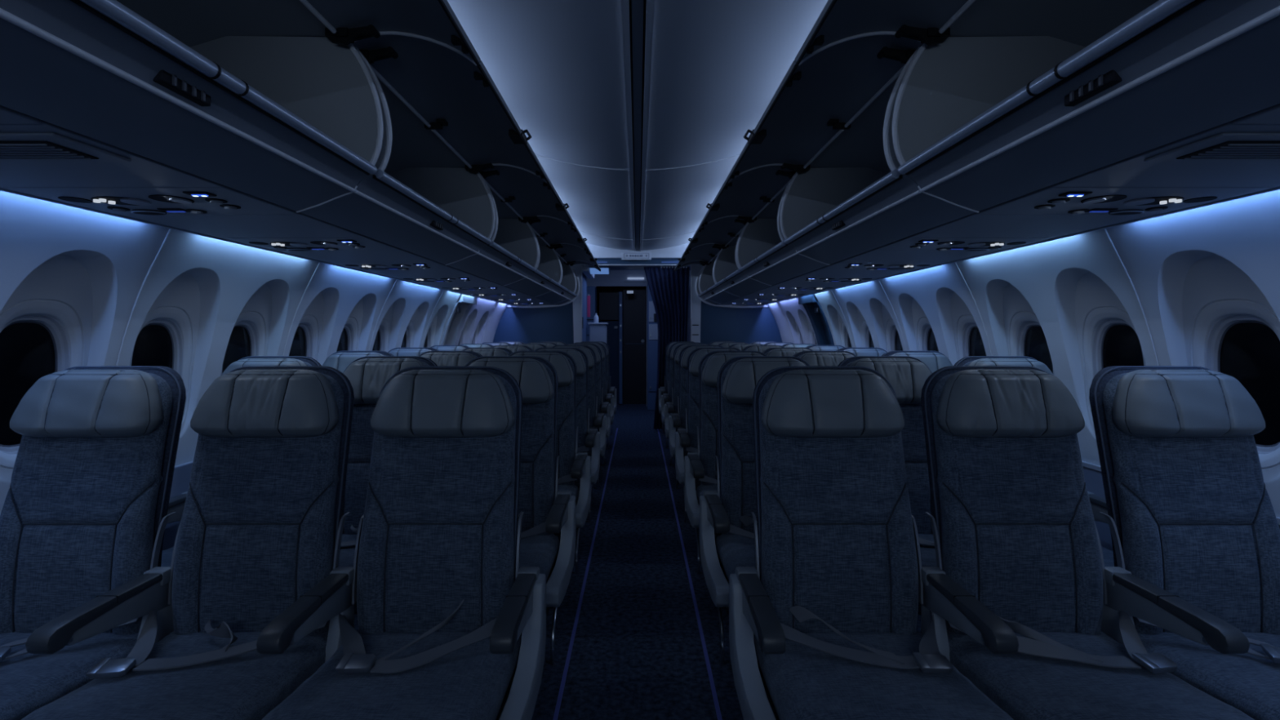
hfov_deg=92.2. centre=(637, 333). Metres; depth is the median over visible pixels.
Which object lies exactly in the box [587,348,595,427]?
cushion
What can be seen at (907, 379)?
cushion
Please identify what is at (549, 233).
bin
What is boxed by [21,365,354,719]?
seat
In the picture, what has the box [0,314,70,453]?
window
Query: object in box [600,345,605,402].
cushion
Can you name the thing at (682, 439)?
seat
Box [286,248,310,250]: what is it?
light
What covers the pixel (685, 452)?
seat cushion
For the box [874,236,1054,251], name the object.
unit
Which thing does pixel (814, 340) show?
window
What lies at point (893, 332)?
window
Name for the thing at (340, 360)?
seat
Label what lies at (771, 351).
seat
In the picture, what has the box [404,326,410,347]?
window
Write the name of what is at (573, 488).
seat cushion
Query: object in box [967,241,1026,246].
light
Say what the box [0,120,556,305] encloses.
trim
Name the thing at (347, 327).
window
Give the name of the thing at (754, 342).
seat
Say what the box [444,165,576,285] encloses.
bin
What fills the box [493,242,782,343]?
wall
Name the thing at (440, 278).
light
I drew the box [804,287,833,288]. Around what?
light
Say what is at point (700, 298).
trim
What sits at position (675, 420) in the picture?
seat
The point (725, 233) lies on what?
bin
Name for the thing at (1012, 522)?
cushion
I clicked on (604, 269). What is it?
lamp
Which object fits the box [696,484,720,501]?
seat cushion
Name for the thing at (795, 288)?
unit
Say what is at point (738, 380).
cushion
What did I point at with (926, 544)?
seat cushion
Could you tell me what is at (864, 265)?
light
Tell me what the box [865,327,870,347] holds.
window
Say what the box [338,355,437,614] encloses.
seat
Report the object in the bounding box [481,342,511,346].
seat
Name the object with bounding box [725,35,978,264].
bin
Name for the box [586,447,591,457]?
seat cushion
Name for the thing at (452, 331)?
door
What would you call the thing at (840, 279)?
light
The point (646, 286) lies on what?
wall
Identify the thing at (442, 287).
light
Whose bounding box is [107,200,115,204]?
reading lamp
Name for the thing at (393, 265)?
light
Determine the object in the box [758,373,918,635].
cushion
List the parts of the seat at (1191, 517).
arm post, arm, armrest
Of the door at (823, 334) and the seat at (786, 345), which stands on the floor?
the seat at (786, 345)
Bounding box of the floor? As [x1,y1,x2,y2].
[354,397,920,719]
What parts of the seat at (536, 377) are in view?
seat frame, armrest, arm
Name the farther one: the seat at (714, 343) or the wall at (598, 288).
the wall at (598, 288)
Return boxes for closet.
[582,271,586,342]
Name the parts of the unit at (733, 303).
panel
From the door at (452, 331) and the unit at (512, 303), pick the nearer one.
the door at (452, 331)
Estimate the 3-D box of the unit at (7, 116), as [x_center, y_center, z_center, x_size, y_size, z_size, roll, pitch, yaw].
[-1.278,-0.359,0.875,0.545,0.028,0.335,0,0,0]
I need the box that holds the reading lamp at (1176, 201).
[1174,199,1182,203]
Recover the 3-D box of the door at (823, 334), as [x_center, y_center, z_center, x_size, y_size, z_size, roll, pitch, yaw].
[1.760,0.060,5.880,0.321,0.940,0.490,0,0,0]
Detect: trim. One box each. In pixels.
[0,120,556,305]
[506,266,580,307]
[552,427,617,719]
[657,428,722,719]
[694,266,768,307]
[718,120,1279,305]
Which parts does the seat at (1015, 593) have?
arm post, arm, armrest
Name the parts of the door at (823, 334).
frame, handle, frame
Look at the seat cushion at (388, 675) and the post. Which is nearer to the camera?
the seat cushion at (388, 675)
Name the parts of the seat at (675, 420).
armrest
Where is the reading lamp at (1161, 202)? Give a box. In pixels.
[1160,200,1167,204]
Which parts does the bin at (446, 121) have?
handrail, door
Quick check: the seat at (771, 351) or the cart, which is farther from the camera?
the cart
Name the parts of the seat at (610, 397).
armrest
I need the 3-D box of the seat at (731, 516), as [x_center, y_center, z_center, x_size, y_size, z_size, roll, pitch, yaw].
[0.508,0.662,2.260,0.529,1.137,0.709,0,0,0]
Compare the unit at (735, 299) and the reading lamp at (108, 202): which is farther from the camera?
the unit at (735, 299)
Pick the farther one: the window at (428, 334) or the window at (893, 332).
the window at (428, 334)
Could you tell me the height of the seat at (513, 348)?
0.824 m
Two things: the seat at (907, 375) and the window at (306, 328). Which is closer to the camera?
the seat at (907, 375)
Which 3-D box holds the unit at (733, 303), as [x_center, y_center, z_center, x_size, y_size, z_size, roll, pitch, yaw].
[1.278,-0.359,7.171,0.545,0.028,0.335,0,0,0]
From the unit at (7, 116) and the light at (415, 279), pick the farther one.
the light at (415, 279)
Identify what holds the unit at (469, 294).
attached to the wall at (103, 277)
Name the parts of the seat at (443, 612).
seat frame, armrest, arm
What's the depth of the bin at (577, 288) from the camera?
7.56 m
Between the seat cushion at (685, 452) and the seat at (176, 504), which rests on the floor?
the seat at (176, 504)
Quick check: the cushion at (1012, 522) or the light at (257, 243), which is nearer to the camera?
the cushion at (1012, 522)
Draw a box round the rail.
[582,265,689,266]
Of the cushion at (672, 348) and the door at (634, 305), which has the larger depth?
the door at (634, 305)
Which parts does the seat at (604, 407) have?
armrest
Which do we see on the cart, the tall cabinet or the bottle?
the bottle
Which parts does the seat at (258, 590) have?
armrest, arm, arm post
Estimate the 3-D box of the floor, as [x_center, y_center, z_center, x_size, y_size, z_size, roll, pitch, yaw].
[0.000,1.255,5.050,3.500,0.050,13.900,0,0,0]
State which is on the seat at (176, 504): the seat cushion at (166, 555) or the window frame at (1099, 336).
the seat cushion at (166, 555)
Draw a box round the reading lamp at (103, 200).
[98,198,106,202]
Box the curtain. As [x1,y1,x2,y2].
[643,266,688,430]
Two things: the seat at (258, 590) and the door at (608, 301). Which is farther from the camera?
the door at (608, 301)
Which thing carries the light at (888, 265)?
on the unit at (837, 265)
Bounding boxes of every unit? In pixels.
[0,105,42,124]
[0,185,298,215]
[220,235,400,251]
[327,261,455,270]
[391,275,489,282]
[433,285,513,290]
[462,293,529,296]
[487,297,542,301]
[501,302,552,304]
[722,302,773,304]
[732,297,787,301]
[745,293,813,296]
[762,285,841,290]
[785,275,884,282]
[819,261,947,270]
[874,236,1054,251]
[976,185,1274,215]
[1232,103,1279,124]
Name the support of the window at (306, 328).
in the wall at (103, 277)
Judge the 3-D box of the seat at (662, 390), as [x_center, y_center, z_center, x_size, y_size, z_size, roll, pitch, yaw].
[0.508,0.662,6.982,0.529,1.137,0.709,0,0,0]
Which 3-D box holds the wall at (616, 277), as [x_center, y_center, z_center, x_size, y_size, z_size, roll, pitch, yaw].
[0.000,0.080,10.425,3.000,2.300,0.050,0,0,0]
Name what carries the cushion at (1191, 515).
on the seat at (1191, 517)
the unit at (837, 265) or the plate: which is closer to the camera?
the unit at (837, 265)
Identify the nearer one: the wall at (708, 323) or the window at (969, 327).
the window at (969, 327)
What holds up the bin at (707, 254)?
attached to the ceiling at (637, 113)
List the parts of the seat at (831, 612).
arm, armrest, seat frame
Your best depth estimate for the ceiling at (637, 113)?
2.68 m
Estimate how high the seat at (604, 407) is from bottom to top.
1.137 m
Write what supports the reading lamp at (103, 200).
on the unit at (157, 201)
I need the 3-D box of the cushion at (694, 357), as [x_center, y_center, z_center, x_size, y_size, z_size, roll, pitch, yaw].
[0.532,0.461,4.043,0.414,0.698,0.190,0,0,0]
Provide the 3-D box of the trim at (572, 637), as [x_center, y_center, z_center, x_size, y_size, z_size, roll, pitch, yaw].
[-0.262,1.228,3.100,0.014,0.004,9.800,0,0,0]
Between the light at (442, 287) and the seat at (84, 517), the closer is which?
the seat at (84, 517)
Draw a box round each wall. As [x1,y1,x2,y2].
[0,191,507,551]
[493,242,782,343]
[586,270,690,406]
[596,286,601,322]
[601,286,645,397]
[645,286,646,403]
[768,189,1279,631]
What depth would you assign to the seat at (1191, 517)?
1.62 m
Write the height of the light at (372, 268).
0.008 m
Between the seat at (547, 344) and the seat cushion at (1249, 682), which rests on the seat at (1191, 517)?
the seat cushion at (1249, 682)
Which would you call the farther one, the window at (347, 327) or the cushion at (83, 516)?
the window at (347, 327)
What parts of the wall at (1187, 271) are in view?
panel, panel, panel, panel, panel, panel, panel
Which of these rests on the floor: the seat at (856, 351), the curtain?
the seat at (856, 351)
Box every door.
[440,293,476,345]
[599,292,618,404]
[623,289,645,404]
[798,293,834,345]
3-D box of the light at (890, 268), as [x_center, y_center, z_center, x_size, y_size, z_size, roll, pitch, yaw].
[1.415,-0.351,3.358,0.094,0.008,0.062,0,0,0]
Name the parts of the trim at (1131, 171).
panel, panel, panel, panel, panel, panel, panel, rail, panel, panel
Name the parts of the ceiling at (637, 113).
panel, panel, panel, rail, rail, panel, panel, panel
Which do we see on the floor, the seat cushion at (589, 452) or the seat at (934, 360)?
the seat at (934, 360)
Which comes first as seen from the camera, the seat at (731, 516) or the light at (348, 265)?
the seat at (731, 516)
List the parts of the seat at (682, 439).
armrest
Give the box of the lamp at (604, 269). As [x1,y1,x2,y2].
[589,266,610,274]
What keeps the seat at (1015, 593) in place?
on the floor
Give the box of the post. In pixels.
[618,291,622,404]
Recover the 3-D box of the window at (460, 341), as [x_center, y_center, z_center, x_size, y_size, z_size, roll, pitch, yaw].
[-1.869,0.152,6.380,0.062,0.440,0.272,0,0,0]
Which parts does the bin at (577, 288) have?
door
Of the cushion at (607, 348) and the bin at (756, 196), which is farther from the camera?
the cushion at (607, 348)
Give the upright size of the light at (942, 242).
0.008 m
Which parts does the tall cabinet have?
door, door, door, label plate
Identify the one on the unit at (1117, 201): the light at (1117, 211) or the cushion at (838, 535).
the light at (1117, 211)
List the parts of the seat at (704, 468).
arm, armrest, seat frame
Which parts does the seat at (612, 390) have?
armrest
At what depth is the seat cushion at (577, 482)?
3.49 m
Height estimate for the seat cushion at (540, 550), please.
0.118 m
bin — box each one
[0,0,480,211]
[296,35,549,264]
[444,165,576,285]
[504,216,590,296]
[534,244,599,303]
[555,260,600,305]
[674,260,719,305]
[675,244,740,303]
[684,216,770,296]
[699,165,830,285]
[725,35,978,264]
[794,0,1279,211]
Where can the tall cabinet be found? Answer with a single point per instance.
(652, 327)
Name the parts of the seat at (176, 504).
arm, armrest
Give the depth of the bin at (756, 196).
3.87 m
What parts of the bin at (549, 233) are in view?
handrail, door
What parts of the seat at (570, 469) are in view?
seat frame, armrest, arm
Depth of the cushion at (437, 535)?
1.63 m
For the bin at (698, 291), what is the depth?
7.56 m
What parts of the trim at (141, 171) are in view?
panel, panel, rail, panel, panel, panel, panel, panel, panel, panel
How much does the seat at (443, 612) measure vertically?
1.137 m
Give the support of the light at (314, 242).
on the unit at (333, 244)
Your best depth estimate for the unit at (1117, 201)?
1.62 m
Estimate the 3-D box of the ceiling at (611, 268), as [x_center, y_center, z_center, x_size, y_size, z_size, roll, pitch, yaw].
[0.000,-1.090,9.860,3.000,0.040,4.280,0,0,0]
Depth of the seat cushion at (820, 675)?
1.36 m
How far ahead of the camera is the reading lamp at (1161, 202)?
1.63 m
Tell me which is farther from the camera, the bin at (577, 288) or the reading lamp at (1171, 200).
the bin at (577, 288)
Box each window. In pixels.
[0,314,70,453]
[129,318,183,377]
[220,320,258,375]
[297,322,312,357]
[343,324,353,351]
[377,325,385,351]
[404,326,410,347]
[426,328,431,347]
[458,332,462,345]
[471,332,475,343]
[800,332,803,343]
[812,331,816,345]
[844,328,848,347]
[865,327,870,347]
[889,325,897,351]
[921,324,931,351]
[962,322,977,358]
[1016,320,1054,375]
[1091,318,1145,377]
[1204,314,1279,453]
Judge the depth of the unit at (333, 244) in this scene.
2.41 m
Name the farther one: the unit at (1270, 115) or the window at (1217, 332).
the window at (1217, 332)
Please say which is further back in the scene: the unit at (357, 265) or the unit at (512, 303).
the unit at (512, 303)
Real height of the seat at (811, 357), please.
0.824 m
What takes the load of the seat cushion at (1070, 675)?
on the seat at (1015, 593)
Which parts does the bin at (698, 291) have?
door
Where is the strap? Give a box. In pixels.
[586,293,590,316]
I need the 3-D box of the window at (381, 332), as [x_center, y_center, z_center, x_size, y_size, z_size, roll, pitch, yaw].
[-1.869,0.152,4.380,0.062,0.440,0.272,0,0,0]
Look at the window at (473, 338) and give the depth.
6.99 m
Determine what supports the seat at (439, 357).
on the floor
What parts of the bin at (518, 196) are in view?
handrail, door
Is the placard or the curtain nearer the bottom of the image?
the curtain
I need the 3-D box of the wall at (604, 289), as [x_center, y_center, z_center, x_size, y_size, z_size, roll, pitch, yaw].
[-0.280,0.080,11.925,1.000,2.300,0.050,0,0,0]
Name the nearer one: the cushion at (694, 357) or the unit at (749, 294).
the cushion at (694, 357)
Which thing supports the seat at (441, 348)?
on the floor
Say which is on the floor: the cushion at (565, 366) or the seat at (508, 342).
the seat at (508, 342)
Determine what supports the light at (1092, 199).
on the unit at (1117, 201)
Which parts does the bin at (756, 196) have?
door, handrail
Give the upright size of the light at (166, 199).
0.004 m
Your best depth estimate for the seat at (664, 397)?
6.35 m
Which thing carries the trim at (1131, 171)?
attached to the wall at (1187, 271)
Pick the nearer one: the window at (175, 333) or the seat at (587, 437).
the window at (175, 333)
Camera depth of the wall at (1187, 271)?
2.39 m
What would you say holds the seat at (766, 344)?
on the floor
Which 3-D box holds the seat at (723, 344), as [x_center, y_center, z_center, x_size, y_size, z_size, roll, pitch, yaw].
[1.001,0.505,6.198,0.507,0.824,0.703,0,0,0]
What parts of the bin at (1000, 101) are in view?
door, handrail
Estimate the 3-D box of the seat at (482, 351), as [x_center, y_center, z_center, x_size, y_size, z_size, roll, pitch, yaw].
[-1.001,0.505,3.837,0.507,0.824,0.703,0,0,0]
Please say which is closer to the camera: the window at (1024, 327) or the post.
the window at (1024, 327)
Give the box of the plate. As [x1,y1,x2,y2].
[623,277,645,282]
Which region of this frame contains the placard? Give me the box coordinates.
[621,252,651,260]
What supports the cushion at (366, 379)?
on the seat at (367, 375)
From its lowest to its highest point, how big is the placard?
0.097 m
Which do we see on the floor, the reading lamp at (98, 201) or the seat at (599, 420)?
the seat at (599, 420)
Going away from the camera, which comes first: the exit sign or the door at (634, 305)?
the exit sign
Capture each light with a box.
[57,195,151,205]
[130,208,166,215]
[147,195,194,204]
[248,241,307,246]
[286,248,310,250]
[310,240,337,245]
[345,264,387,267]
[368,267,386,270]
[391,264,411,266]
[403,278,436,280]
[440,278,455,279]
[441,287,470,288]
[469,293,493,295]
[782,293,805,295]
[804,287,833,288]
[819,278,835,279]
[838,278,871,280]
[863,264,884,266]
[887,264,929,267]
[888,267,906,270]
[937,240,964,245]
[964,248,988,250]
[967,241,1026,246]
[1080,195,1127,204]
[1108,208,1144,215]
[1123,195,1217,205]
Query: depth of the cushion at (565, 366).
3.21 m
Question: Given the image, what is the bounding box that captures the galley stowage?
[586,286,596,341]
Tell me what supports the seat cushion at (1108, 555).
on the seat at (1098, 504)
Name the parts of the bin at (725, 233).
door, handrail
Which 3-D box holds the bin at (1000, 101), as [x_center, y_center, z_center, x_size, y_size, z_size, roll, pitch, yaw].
[0.955,-0.679,1.091,1.050,0.660,1.378,0,0,0]
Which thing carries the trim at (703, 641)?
attached to the floor
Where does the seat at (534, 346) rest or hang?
on the floor
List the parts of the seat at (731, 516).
arm, armrest, seat frame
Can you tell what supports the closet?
on the floor
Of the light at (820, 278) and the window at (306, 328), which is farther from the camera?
the light at (820, 278)
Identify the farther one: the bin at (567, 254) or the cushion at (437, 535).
the bin at (567, 254)
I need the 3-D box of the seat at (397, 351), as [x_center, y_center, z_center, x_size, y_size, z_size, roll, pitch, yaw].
[-1.500,0.662,3.837,0.540,1.137,0.703,0,0,0]
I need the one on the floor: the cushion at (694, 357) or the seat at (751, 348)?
the seat at (751, 348)
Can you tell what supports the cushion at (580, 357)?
on the seat at (587, 437)
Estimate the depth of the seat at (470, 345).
5.63 m
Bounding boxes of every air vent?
[0,132,131,161]
[1143,132,1279,161]
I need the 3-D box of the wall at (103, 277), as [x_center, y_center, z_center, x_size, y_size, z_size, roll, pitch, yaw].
[-1.719,0.405,2.913,0.339,1.650,9.573,0,0,0]
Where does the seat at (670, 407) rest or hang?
on the floor
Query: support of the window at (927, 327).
in the wall at (1187, 271)
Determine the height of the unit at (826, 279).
0.028 m
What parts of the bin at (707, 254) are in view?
door, handrail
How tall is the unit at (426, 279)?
0.028 m
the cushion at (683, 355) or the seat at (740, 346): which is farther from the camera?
the seat at (740, 346)
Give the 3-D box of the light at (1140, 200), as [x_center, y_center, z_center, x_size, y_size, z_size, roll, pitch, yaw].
[1.410,-0.352,1.640,0.210,0.008,0.104,0,0,0]
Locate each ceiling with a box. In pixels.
[447,0,827,250]
[609,265,690,270]
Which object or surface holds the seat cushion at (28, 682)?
on the seat at (84, 517)
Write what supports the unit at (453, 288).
attached to the wall at (103, 277)
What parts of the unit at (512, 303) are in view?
panel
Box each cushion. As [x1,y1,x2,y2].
[0,373,172,635]
[0,631,138,719]
[21,631,328,719]
[160,546,173,566]
[171,373,344,635]
[262,631,521,719]
[338,533,357,612]
[342,361,429,533]
[356,373,516,635]
[515,533,559,582]
[517,361,555,535]
[554,484,578,502]
[555,355,575,484]
[573,454,580,486]
[574,351,587,454]
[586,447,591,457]
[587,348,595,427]
[595,346,601,413]
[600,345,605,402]
[605,344,609,395]
[665,344,670,396]
[669,345,674,402]
[673,346,679,413]
[679,349,688,433]
[683,447,688,456]
[687,351,700,454]
[694,454,701,486]
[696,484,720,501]
[700,355,719,484]
[715,533,759,582]
[720,361,757,534]
[754,631,1013,719]
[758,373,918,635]
[845,361,933,533]
[917,533,936,612]
[930,373,1103,635]
[946,631,1254,719]
[1101,546,1114,566]
[1102,373,1279,635]
[1137,631,1279,719]
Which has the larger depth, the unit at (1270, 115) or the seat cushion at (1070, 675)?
the seat cushion at (1070, 675)
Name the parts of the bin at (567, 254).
handrail, door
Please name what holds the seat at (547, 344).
on the floor
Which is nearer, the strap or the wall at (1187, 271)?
the wall at (1187, 271)
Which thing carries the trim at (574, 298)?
attached to the wall at (708, 323)
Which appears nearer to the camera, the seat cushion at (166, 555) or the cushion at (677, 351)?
the seat cushion at (166, 555)
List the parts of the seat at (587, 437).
armrest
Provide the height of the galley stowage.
2.000 m
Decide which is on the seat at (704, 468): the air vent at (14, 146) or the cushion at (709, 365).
the cushion at (709, 365)
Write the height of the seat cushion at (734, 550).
0.118 m
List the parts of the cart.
lid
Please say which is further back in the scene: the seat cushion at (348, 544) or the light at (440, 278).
the light at (440, 278)
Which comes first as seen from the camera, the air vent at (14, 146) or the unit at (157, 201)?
the air vent at (14, 146)
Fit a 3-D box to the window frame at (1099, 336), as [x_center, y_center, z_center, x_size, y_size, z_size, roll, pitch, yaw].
[1.869,0.152,2.380,0.062,0.440,0.272,0,0,0]
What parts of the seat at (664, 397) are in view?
armrest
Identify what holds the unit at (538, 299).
attached to the wall at (103, 277)
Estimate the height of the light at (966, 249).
0.008 m
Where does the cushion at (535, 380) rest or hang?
on the seat at (536, 377)
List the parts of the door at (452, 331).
frame, handle, frame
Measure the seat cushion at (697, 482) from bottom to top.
0.118 m
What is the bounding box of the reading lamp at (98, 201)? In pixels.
[93,199,100,203]
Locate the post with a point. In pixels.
(620, 293)
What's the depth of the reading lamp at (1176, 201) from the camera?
1.61 m
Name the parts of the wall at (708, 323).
panel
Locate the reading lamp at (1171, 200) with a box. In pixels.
[1168,198,1176,202]
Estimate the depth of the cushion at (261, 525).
1.63 m
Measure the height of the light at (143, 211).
0.008 m
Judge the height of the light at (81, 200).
0.008 m
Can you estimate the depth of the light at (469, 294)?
5.55 m
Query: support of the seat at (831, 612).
on the floor
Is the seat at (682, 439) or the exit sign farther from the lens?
the exit sign
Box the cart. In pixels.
[588,322,608,343]
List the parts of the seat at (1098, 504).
armrest, arm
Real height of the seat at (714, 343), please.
0.824 m
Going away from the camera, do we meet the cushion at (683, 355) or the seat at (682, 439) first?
the seat at (682, 439)
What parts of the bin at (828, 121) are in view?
door, handrail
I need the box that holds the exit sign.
[626,289,634,294]
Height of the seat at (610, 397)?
1.137 m
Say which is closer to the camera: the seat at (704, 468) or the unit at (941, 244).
the unit at (941, 244)
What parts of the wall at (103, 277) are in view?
panel, panel, panel, panel, panel, panel, panel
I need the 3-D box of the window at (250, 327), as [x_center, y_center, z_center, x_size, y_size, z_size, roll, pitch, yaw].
[-1.869,0.152,2.880,0.062,0.440,0.272,0,0,0]
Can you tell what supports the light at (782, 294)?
on the unit at (749, 294)
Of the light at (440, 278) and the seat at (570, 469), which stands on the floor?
the seat at (570, 469)
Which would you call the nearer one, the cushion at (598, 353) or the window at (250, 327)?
the window at (250, 327)
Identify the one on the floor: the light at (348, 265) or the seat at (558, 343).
the seat at (558, 343)
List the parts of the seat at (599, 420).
armrest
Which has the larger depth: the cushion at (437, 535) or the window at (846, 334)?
the window at (846, 334)
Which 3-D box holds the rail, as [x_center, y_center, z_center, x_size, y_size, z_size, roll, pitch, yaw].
[-0.015,-0.855,7.755,1.350,0.014,0.014,0,0,0]
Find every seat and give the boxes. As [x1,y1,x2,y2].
[0,365,186,719]
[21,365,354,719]
[160,355,321,566]
[262,365,546,719]
[322,351,393,373]
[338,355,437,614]
[387,347,439,355]
[418,351,482,365]
[430,345,469,351]
[459,343,493,347]
[462,347,512,355]
[465,355,575,666]
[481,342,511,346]
[490,345,533,352]
[497,341,524,344]
[508,351,591,574]
[511,343,546,350]
[528,342,557,347]
[533,347,599,550]
[539,341,566,345]
[551,345,606,501]
[564,343,610,466]
[573,342,613,448]
[580,341,616,435]
[658,341,695,435]
[661,342,701,448]
[664,343,711,466]
[668,345,724,501]
[675,347,741,550]
[684,351,767,574]
[699,355,809,666]
[708,341,736,345]
[717,342,747,347]
[728,343,763,350]
[728,365,1013,719]
[741,345,784,352]
[750,341,777,344]
[762,347,813,355]
[763,342,793,346]
[782,343,815,347]
[792,351,856,365]
[805,345,844,351]
[835,347,887,355]
[838,355,936,614]
[881,351,952,373]
[920,365,1254,719]
[953,355,1114,566]
[1088,365,1279,719]
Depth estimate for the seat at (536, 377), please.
2.39 m
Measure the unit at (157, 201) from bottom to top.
0.028 m
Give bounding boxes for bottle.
[593,313,598,322]
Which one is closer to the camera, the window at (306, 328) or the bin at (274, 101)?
the bin at (274, 101)
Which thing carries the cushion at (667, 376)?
on the seat at (662, 390)
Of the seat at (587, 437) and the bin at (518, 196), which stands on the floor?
the seat at (587, 437)
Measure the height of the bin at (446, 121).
0.651 m
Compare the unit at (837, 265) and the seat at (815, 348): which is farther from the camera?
the seat at (815, 348)
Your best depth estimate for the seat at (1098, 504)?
2.45 m
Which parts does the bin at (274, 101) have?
handrail, door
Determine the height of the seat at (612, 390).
1.137 m
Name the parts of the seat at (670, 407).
armrest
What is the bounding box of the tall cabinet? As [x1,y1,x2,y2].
[647,283,657,409]
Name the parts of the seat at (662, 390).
armrest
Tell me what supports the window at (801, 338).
in the wall at (1187, 271)
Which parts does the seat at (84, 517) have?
armrest, arm, arm post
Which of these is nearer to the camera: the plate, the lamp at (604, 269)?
the lamp at (604, 269)
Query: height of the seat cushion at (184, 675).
0.118 m
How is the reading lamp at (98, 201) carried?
on the unit at (157, 201)
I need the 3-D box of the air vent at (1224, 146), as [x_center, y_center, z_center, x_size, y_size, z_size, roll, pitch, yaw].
[1.220,-0.349,1.170,0.380,0.012,0.170,0,0,0]

